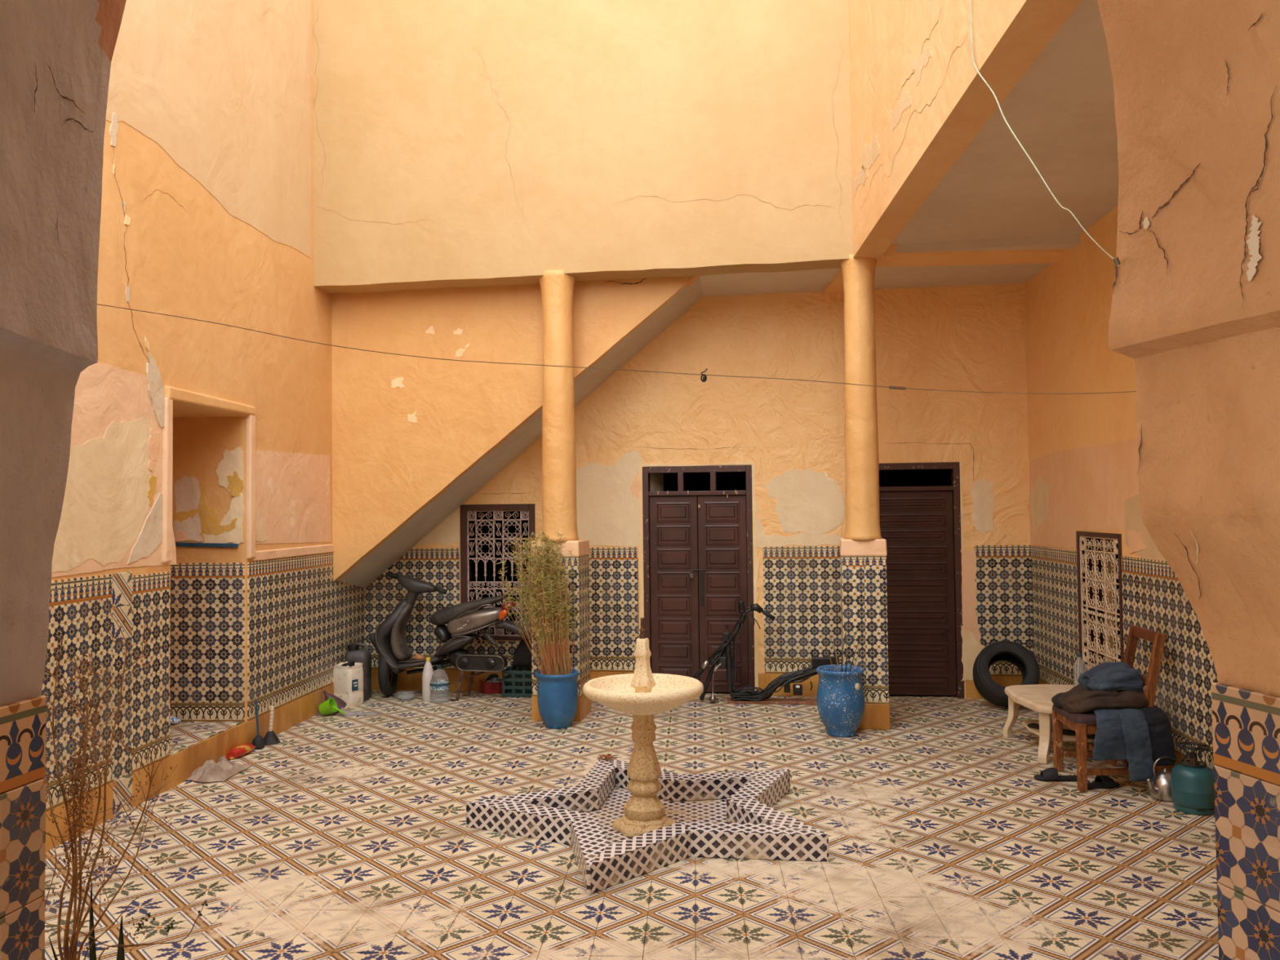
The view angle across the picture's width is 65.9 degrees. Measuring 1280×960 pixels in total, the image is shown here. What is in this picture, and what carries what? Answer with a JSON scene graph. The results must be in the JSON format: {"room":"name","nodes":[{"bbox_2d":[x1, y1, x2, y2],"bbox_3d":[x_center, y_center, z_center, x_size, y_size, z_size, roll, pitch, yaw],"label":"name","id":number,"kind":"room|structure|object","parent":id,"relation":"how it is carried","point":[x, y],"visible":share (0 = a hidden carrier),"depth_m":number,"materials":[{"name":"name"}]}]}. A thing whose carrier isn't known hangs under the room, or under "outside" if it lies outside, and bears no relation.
{"room":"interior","nodes":[
{"label":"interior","id":0,"kind":"room"},
{"bbox_2d":[41,0,364,851],"bbox_3d":[-3.485,-2.095,5.836,1.236,8.000,7.954,-1,-2,3],"label":"wall","id":1,"kind":"structure","parent":0,"point":[184,430],"depth_m":6.81,"materials":[{"name":"paint"}]},
{"bbox_2d":[169,716,181,724],"bbox_3d":[-3.325,1.712,7.043,0.080,0.050,0.089,-1,-2,3],"label":"wrapper","id":2,"kind":"object","parent":1,"relation":"on","point":[173,720],"visible":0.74,"depth_m":7.02,"materials":[{"name":"blue plastic"}]},
{"bbox_2d":[175,542,238,547],"bbox_3d":[-3.138,0.471,7.154,0.466,0.043,0.022,-1,-2,3],"label":"bar","id":3,"kind":"object","parent":1,"relation":"attached to","point":[177,544],"visible":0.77,"depth_m":7.14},
{"bbox_2d":[313,0,853,293],"bbox_3d":[-0.587,-4.610,8.246,4.512,5.896,0.301,-1,-2,10],"label":"wall","id":4,"kind":"structure","parent":0,"point":[457,143],"depth_m":8.04,"materials":[{"name":"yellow paint"}]},
{"bbox_2d":[875,244,1071,266],"bbox_3d":[2.539,-1.870,7.785,1.700,0.270,0.397,-1,-2,3],"label":"beam","id":5,"kind":"structure","parent":4,"relation":"attached to","point":[890,258],"depth_m":7.72,"materials":[{"name":"orange paint"}]},
{"bbox_2d":[44,680,1218,959],"bbox_3d":[0.146,1.982,4.339,8.000,0.322,11.600,-1,-2,3],"label":"floor","id":6,"kind":"structure","parent":0,"point":[344,837],"depth_m":4.79,"materials":[{"name":"tile"}]},
{"bbox_2d":[185,755,253,782],"bbox_3d":[-2.773,1.868,6.440,0.324,0.087,0.430,-1,-2,3],"label":"rag","id":7,"kind":"object","parent":6,"relation":"on","point":[210,771],"visible":0.99,"depth_m":6.36,"materials":[{"name":"beige fabric"}]},
{"bbox_2d":[226,742,255,759],"bbox_3d":[-2.793,1.895,6.917,0.100,0.072,0.250,-1,-2,3],"label":"packet","id":8,"kind":"object","parent":6,"relation":"on","point":[241,750],"visible":1,"depth_m":6.86,"materials":[{"name":"red plastic"}]},
{"bbox_2d":[252,700,265,749],"bbox_3d":[-2.760,1.767,7.147,0.092,0.341,0.092,-1,-2,3],"label":"plunger","id":9,"kind":"object","parent":6,"relation":"on","point":[258,741],"visible":0.93,"depth_m":7.13,"materials":[{"name":"plastic"}]},
{"bbox_2d":[263,706,279,745],"bbox_3d":[-2.727,1.806,7.294,0.136,0.271,0.136,-1,-2,3],"label":"plunger","id":10,"kind":"object","parent":6,"relation":"on","point":[270,738],"visible":0.93,"depth_m":7.27,"materials":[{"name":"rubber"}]},
{"bbox_2d":[319,697,345,715],"bbox_3d":[-2.566,1.894,8.256,0.226,0.147,0.130,-1,-2,-3],"label":"scoop","id":11,"kind":"object","parent":6,"relation":"on","point":[329,706],"visible":1,"depth_m":8.22,"materials":[{"name":"green plastic"}]},
{"bbox_2d":[323,690,346,713],"bbox_3d":[-2.590,1.894,8.425,0.179,0.224,0.168,-1,-2,3],"label":"funnel","id":12,"kind":"object","parent":6,"relation":"on","point":[340,703],"visible":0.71,"depth_m":8.37,"materials":[{"name":"plastic"}]},
{"bbox_2d":[333,661,363,706],"bbox_3d":[-2.578,1.788,8.720,0.240,0.385,0.200,-1,-2,27],"label":"canister","id":13,"kind":"object","parent":6,"relation":"on","point":[348,677],"visible":0.97,"depth_m":8.64,"materials":[{"name":"white plastic"}]},
{"bbox_2d":[336,706,378,715],"bbox_3d":[-2.370,1.934,8.291,0.340,0.058,0.120,-1,-2,3],"label":"plastic bag","id":14,"kind":"object","parent":6,"relation":"on","point":[351,713],"visible":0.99,"depth_m":8.27,"materials":[{"name":"white plastic"}]},
{"bbox_2d":[345,643,371,701],"bbox_3d":[-2.557,1.739,8.979,0.200,0.499,0.210,-1,-2,1],"label":"canister","id":15,"kind":"object","parent":6,"relation":"on","point":[354,654],"visible":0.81,"depth_m":8.91,"materials":[{"name":"grey plastic"}]},
{"bbox_2d":[395,690,415,700],"bbox_3d":[-2.117,1.952,8.941,0.171,0.056,0.171,-1,-2,3],"label":"bowl","id":16,"kind":"object","parent":6,"relation":"on","point":[408,695],"visible":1,"depth_m":8.89,"materials":[{"name":"white plastic"}]},
{"bbox_2d":[422,657,433,702],"bbox_3d":[-1.897,1.784,8.855,0.108,0.386,0.108,-1,-2,3],"label":"bottle","id":17,"kind":"object","parent":6,"relation":"on","point":[428,672],"visible":0.88,"depth_m":8.81,"materials":[{"name":"plastic"}]},
{"bbox_2d":[430,664,449,703],"bbox_3d":[-1.782,1.811,8.793,0.169,0.326,0.169,-1,-2,3],"label":"bottle","id":18,"kind":"object","parent":6,"relation":"on","point":[439,684],"visible":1,"depth_m":8.73,"materials":[{"name":"clear plastic"}]},
{"bbox_2d":[368,571,531,701],"bbox_3d":[-1.747,1.404,8.945,1.508,1.148,0.475,-1,-2,17],"label":"motor scooter","id":19,"kind":"object","parent":6,"relation":"on","point":[462,620],"visible":0.96,"depth_m":8.89,"materials":[{"name":"grey plastic"}]},
{"bbox_2d":[413,653,425,659],"bbox_3d":[-2.004,1.608,8.980,0.110,0.058,0.100,-1,-2,3],"label":"rag","id":20,"kind":"object","parent":19,"relation":"on","point":[418,656],"visible":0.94,"depth_m":8.94,"materials":[{"name":"fabric"}]},
{"bbox_2d":[501,601,515,611],"bbox_3d":[-1.185,1.144,8.929,0.126,0.095,0.147,-1,-2,7],"label":"tail light","id":21,"kind":"object","parent":19,"relation":"attached to","point":[503,609],"depth_m":8.87,"materials":[{"name":"red plastic"}]},
{"bbox_2d":[479,680,507,693],"bbox_3d":[-1.366,1.929,9.265,0.284,0.108,0.284,-1,-2,3],"label":"tub","id":22,"kind":"object","parent":6,"relation":"on","point":[486,687],"visible":0.7,"depth_m":9.15,"materials":[{"name":"red plastic"}]},
{"bbox_2d":[485,677,502,682],"bbox_3d":[-1.357,1.903,9.265,0.206,0.120,0.196,-1,-2,3],"label":"cloth bundle","id":23,"kind":"object","parent":22,"relation":"in","point":[495,679],"visible":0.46,"depth_m":9.20,"materials":[{"name":"grey fabric"}]},
{"bbox_2d":[485,673,497,681],"bbox_3d":[-1.383,1.859,9.248,0.114,0.088,0.100,-1,-2,3],"label":"rag","id":24,"kind":"object","parent":23,"relation":"on","point":[495,675],"visible":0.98,"depth_m":9.22,"materials":[{"name":"fabric"}]},
{"bbox_2d":[501,666,532,697],"bbox_3d":[-1.038,1.852,9.077,0.412,0.245,0.252,-1,-2,8],"label":"crate","id":25,"kind":"object","parent":6,"relation":"on","point":[513,691],"visible":0.55,"depth_m":8.97,"materials":[{"name":"teal plastic"}]},
{"bbox_2d":[511,636,532,670],"bbox_3d":[-1.016,1.569,9.084,0.303,0.370,0.197,-1,-2,3],"label":"bag","id":26,"kind":"object","parent":25,"relation":"in","point":[522,655],"visible":0.56,"depth_m":9.00,"materials":[{"name":"plastic"}]},
{"bbox_2d":[535,668,578,728],"bbox_3d":[-0.648,1.719,7.758,0.343,0.425,0.347,-1,-2,3],"label":"plant pot","id":27,"kind":"object","parent":6,"relation":"on","point":[557,695],"visible":0.94,"depth_m":7.63,"materials":[{"name":"ceramic"}]},
{"bbox_2d":[496,530,579,675],"bbox_3d":[-0.759,0.977,7.737,0.623,1.180,0.472,1,-2,-36],"label":"dry grass","id":28,"kind":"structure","parent":27,"relation":"on","point":[544,604],"depth_m":7.70,"materials":[{"name":"yellow plant"}]},
{"bbox_2d":[530,270,591,721],"bbox_3d":[-0.664,0.123,8.168,0.408,3.640,0.431,-1,-2,10],"label":"column","id":29,"kind":"structure","parent":6,"relation":"on","point":[557,287],"depth_m":8.02,"materials":[{"name":"paint"}]},
{"bbox_2d":[466,756,828,894],"bbox_3d":[0.000,1.788,5.303,1.868,0.129,1.925,-1,-2,3],"label":"basin","id":30,"kind":"object","parent":6,"relation":"on","point":[719,815],"visible":0.93,"depth_m":5.11,"materials":[{"name":"tile"}]},
{"bbox_2d":[596,754,617,760],"bbox_3d":[-0.206,1.735,6.185,0.102,0.033,0.096,1,-2,-34],"label":"dry leaf","id":31,"kind":"object","parent":30,"relation":"on","point":[606,758],"visible":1,"depth_m":6.18,"materials":[{"name":"brown plant"}]},
{"bbox_2d":[582,617,703,836],"bbox_3d":[0.019,1.286,5.248,0.642,1.106,0.642,-1,-2,3],"label":"fountain","id":32,"kind":"object","parent":30,"relation":"on","point":[643,694],"visible":1,"depth_m":5.18,"materials":[{"name":"beige stone"}]},
{"bbox_2d":[582,673,703,715],"bbox_3d":[0.018,1.158,5.252,0.642,0.162,0.642,-1,-2,3],"label":"bowl","id":33,"kind":"object","parent":32,"relation":"on","point":[664,692],"depth_m":5.10,"materials":[{"name":"beige stone"}]},
{"bbox_2d":[693,600,839,702],"bbox_3d":[1.086,1.490,8.587,1.258,0.891,0.273,-1,-2,3],"label":"frame","id":34,"kind":"object","parent":6,"relation":"on","point":[722,655],"visible":0.99,"depth_m":8.56,"materials":[{"name":"black metal"}]},
{"bbox_2d":[726,697,817,704],"bbox_3d":[1.164,1.922,8.585,0.811,0.024,0.150,-1,-2,7],"label":"wooden plank","id":35,"kind":"object","parent":6,"relation":"on","point":[770,700],"visible":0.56,"depth_m":8.53,"materials":[{"name":"brown wood"}]},
{"bbox_2d":[816,664,865,737],"bbox_3d":[1.498,1.651,7.379,0.355,0.490,0.359,-1,-2,3],"label":"plant pot","id":36,"kind":"object","parent":6,"relation":"on","point":[840,699],"visible":1,"depth_m":7.25,"materials":[{"name":"ceramic"}]},
{"bbox_2d":[839,253,889,729],"bbox_3d":[1.733,0.083,7.725,0.348,3.640,0.373,-1,-2,10],"label":"column","id":37,"kind":"structure","parent":6,"relation":"on","point":[863,552],"depth_m":7.57,"materials":[{"name":"paint"}]},
{"bbox_2d":[973,640,1039,706],"bbox_3d":[3.055,1.619,8.255,0.530,0.553,0.475,-1,-2,3],"label":"tyre","id":38,"kind":"object","parent":6,"relation":"on","point":[1015,653],"visible":0.8,"depth_m":8.19,"materials":[{"name":"rubber"}]},
{"bbox_2d":[1003,684,1094,764],"bbox_3d":[2.953,1.677,6.838,0.720,0.375,0.900,-1,-2,3],"label":"table","id":39,"kind":"object","parent":6,"relation":"on","point":[1037,697],"visible":0.53,"depth_m":6.80,"materials":[{"name":"white plastic"}]},
{"bbox_2d":[1027,723,1053,731],"bbox_3d":[2.803,1.684,6.807,0.099,0.076,0.270,1,-2,-35],"label":"slipper","id":40,"kind":"object","parent":39,"relation":"on","point":[1029,725],"visible":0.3,"depth_m":6.86,"materials":[{"name":"black plastic"}]},
{"bbox_2d":[1022,720,1094,742],"bbox_3d":[2.954,1.731,6.836,0.518,0.017,0.648,-1,-2,3],"label":"shelf","id":41,"kind":"object","parent":39,"relation":"attached to","point":[1070,738],"depth_m":6.74,"materials":[{"name":"beige wood"}]},
{"bbox_2d":[1062,728,1095,738],"bbox_3d":[2.952,1.677,6.619,0.099,0.076,0.270,1,-2,-44],"label":"slipper","id":42,"kind":"object","parent":39,"relation":"on","point":[1065,731],"visible":0.23,"depth_m":6.63,"materials":[{"name":"black plastic"}]},
{"bbox_2d":[1073,653,1086,686],"bbox_3d":[3.038,1.342,6.823,0.086,0.289,0.086,-1,-2,3],"label":"bottle","id":43,"kind":"object","parent":39,"relation":"on","point":[1079,667],"visible":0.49,"depth_m":6.80,"materials":[{"name":"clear plastic"}]},
{"bbox_2d":[1034,767,1077,781],"bbox_3d":[2.572,1.809,6.085,0.270,0.076,0.099,-1,-2,9],"label":"slipper","id":44,"kind":"object","parent":6,"relation":"on","point":[1051,774],"visible":0.86,"depth_m":6.06,"materials":[{"name":"black plastic"}]},
{"bbox_2d":[1087,775,1119,789],"bbox_3d":[2.745,1.802,5.918,0.250,0.076,0.099,0,-2,-11],"label":"slipper","id":45,"kind":"object","parent":6,"relation":"on","point":[1100,781],"visible":0.9,"depth_m":5.89,"materials":[{"name":"black plastic"}]},
{"bbox_2d":[1052,625,1166,791],"bbox_3d":[2.875,1.382,6.060,0.563,0.921,0.491,-1,-2,3],"label":"chair","id":46,"kind":"object","parent":6,"relation":"on","point":[1084,724],"visible":0.45,"depth_m":5.87,"materials":[{"name":"brown wood"}]},
{"bbox_2d":[1051,692,1063,707],"bbox_3d":[2.682,1.377,6.194,0.170,0.074,0.231,-1,-2,3],"label":"garment","id":47,"kind":"object","parent":46,"relation":"on","point":[1055,700],"visible":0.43,"depth_m":6.20,"materials":[{"name":"fabric"}]},
{"bbox_2d":[1057,684,1148,713],"bbox_3d":[2.821,1.324,6.056,0.461,0.192,0.459,-1,-2,3],"label":"jacket","id":48,"kind":"object","parent":46,"relation":"on","point":[1078,700],"visible":0.83,"depth_m":5.89,"materials":[{"name":"brown fabric"}]},
{"bbox_2d":[1077,662,1144,691],"bbox_3d":[2.881,1.208,6.058,0.323,0.173,0.339,-1,-2,3],"label":"jeans","id":49,"kind":"object","parent":48,"relation":"on","point":[1106,676],"visible":0.99,"depth_m":5.96,"materials":[{"name":"blue fabric"}]},
{"bbox_2d":[1092,708,1127,759],"bbox_3d":[2.768,1.496,5.876,0.232,0.290,0.238,-1,-2,3],"label":"jeans","id":50,"kind":"object","parent":46,"relation":"hanging from","point":[1108,741],"visible":0.84,"depth_m":5.77,"materials":[{"name":"blue fabric"}]},
{"bbox_2d":[1118,708,1154,782],"bbox_3d":[2.907,1.553,5.858,0.188,0.412,0.255,-1,-2,3],"label":"jeans","id":51,"kind":"object","parent":46,"relation":"hanging from","point":[1135,730],"visible":0.83,"depth_m":5.74,"materials":[{"name":"blue fabric"}]},
{"bbox_2d":[1139,705,1176,765],"bbox_3d":[3.034,1.505,5.862,0.192,0.326,0.233,-1,-2,3],"label":"trousers","id":52,"kind":"object","parent":46,"relation":"hanging from","point":[1162,740],"visible":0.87,"depth_m":5.75,"materials":[{"name":"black fabric"}]},
{"bbox_2d":[1146,755,1177,801],"bbox_3d":[2.997,1.708,5.683,0.213,0.241,0.166,-1,-2,3],"label":"kettle","id":53,"kind":"object","parent":6,"relation":"on","point":[1159,788],"visible":0.86,"depth_m":5.63,"materials":[{"name":"metal"}]},
{"bbox_2d":[1170,742,1214,815],"bbox_3d":[3.060,1.645,5.460,0.224,0.358,0.224,-1,-2,3],"label":"bottle","id":54,"kind":"object","parent":6,"relation":"on","point":[1193,791],"depth_m":5.39,"materials":[{"name":"teal paint"}]},
{"bbox_3d":[-1.456,1.616,2.615,0.400,0.350,0.400,-1,-2,3],"label":"planter","id":55,"kind":"object","parent":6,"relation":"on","visible":0},
{"bbox_2d":[48,882,124,959],"bbox_3d":[-1.472,1.282,2.648,0.202,0.421,0.046,-1,-2,3],"label":"plant","id":56,"kind":"object","parent":55,"relation":"on","point":[121,954],"visible":0.98,"depth_m":2.64,"materials":[{"name":"green plant"}]},
{"bbox_2d":[44,598,208,959],"bbox_3d":[-1.437,0.899,2.599,0.624,1.187,0.366,-2,-2,32],"label":"plant","id":57,"kind":"object","parent":55,"relation":"on","point":[71,954],"visible":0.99,"depth_m":2.62,"materials":[{"name":"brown plant"}]},
{"bbox_2d":[0,0,1279,959],"bbox_3d":[-0.002,-0.160,1.415,6.400,4.102,0.620,-1,-2,0],"label":"archway","id":58,"kind":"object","parent":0,"point":[1195,306],"depth_m":1.59,"materials":[{"name":"paint"}]},
{"bbox_2d":[97,303,1136,394],"bbox_3d":[-0.032,-0.236,1.784,1.880,0.177,0.015,-1,-2,-1],"label":"clothesline","id":59,"kind":"object","parent":58,"relation":"attached to","point":[890,387],"visible":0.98,"depth_m":1.78,"materials":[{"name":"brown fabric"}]},
{"bbox_2d":[700,368,706,382],"bbox_3d":[0.115,-0.188,1.776,0.013,0.025,0.004,-1,-2,3],"label":"hook","id":60,"kind":"object","parent":59,"relation":"hanging from","point":[704,377],"visible":1,"depth_m":1.77,"materials":[{"name":"metal"}]},
{"bbox_2d":[364,283,1032,698],"bbox_3d":[0.495,0.009,9.177,6.622,3.900,0.234,-1,-2,8],"label":"wall","id":61,"kind":"structure","parent":0,"point":[791,433],"depth_m":8.95,"materials":[{"name":"orange paint"}]},
{"bbox_2d":[459,503,535,639],"bbox_3d":[-1.327,0.868,9.374,0.725,1.275,0.174,-1,-2,8],"label":"window","id":62,"kind":"structure","parent":61,"relation":"in","point":[465,510],"depth_m":9.33,"materials":[{"name":"brown paint"}]},
{"bbox_2d":[331,275,703,588],"bbox_3d":[-1.098,-0.391,8.850,3.367,2.875,0.916,-1,-2,8],"label":"staircase","id":63,"kind":"structure","parent":61,"relation":"attached to","point":[414,438],"depth_m":8.61,"materials":[{"name":"orange paint"}]},
{"bbox_2d":[642,465,755,692],"bbox_3d":[0.559,0.918,9.245,1.005,2.085,0.432,-1,-2,8],"label":"door","id":64,"kind":"structure","parent":61,"relation":"in","point":[674,602],"depth_m":9.07,"materials":[{"name":"brown paint"}]},
{"bbox_2d":[879,462,964,697],"bbox_3d":[2.419,0.888,8.839,0.868,2.080,0.132,-1,-2,8],"label":"door","id":65,"kind":"structure","parent":61,"relation":"in","point":[921,531],"depth_m":8.79,"materials":[{"name":"brown paint"}]},
{"bbox_2d":[471,469,1120,696],"bbox_3d":[0.926,0.697,8.575,7.820,2.720,4.232,-1,-2,8],"label":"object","id":66,"kind":"structure","parent":0,"point":[736,481],"depth_m":10.72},
{"bbox_2d":[699,0,1118,296],"bbox_3d":[0.264,-1.930,5.450,6.602,0.265,8.108,-1,-2,3],"label":"ceiling","id":67,"kind":"structure","parent":0,"point":[1061,111],"depth_m":6.22,"materials":[{"name":"paint"}]},
{"bbox_2d":[848,0,1081,262],"bbox_3d":[1.593,-3.989,4.794,0.214,4.388,6.400,-1,-2,3],"label":"wall","id":68,"kind":"structure","parent":0,"point":[918,98],"depth_m":5.54,"materials":[{"name":"paint"}]},
{"bbox_2d":[822,257,881,293],"bbox_3d":[1.770,-1.830,8.366,0.240,0.250,1.300,-1,-2,0],"label":"beam","id":69,"kind":"structure","parent":68,"relation":"attached to","point":[835,286],"depth_m":8.64,"materials":[{"name":"orange paint"}]},
{"bbox_2d":[969,0,1120,266],"bbox_3d":[1.214,-1.346,3.051,0.140,2.024,2.772,-1,-2,14],"label":"cable","id":70,"kind":"object","parent":68,"relation":"hanging from","point":[1116,260],"visible":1,"depth_m":3.62,"materials":[{"name":"metal"}]},
{"bbox_2d":[1024,206,1217,773],"bbox_3d":[3.266,-0.139,5.151,0.264,3.900,7.450,-1,-2,4],"label":"wall","id":71,"kind":"structure","parent":0,"point":[1083,455],"depth_m":7.25,"materials":[{"name":"orange paint"}]},
{"bbox_2d":[1075,531,1124,671],"bbox_3d":[3.383,0.956,7.101,0.174,1.161,0.812,-1,-2,4],"label":"window","id":72,"kind":"structure","parent":71,"relation":"in","point":[1090,575],"depth_m":7.22,"materials":[{"name":"brown paint"}]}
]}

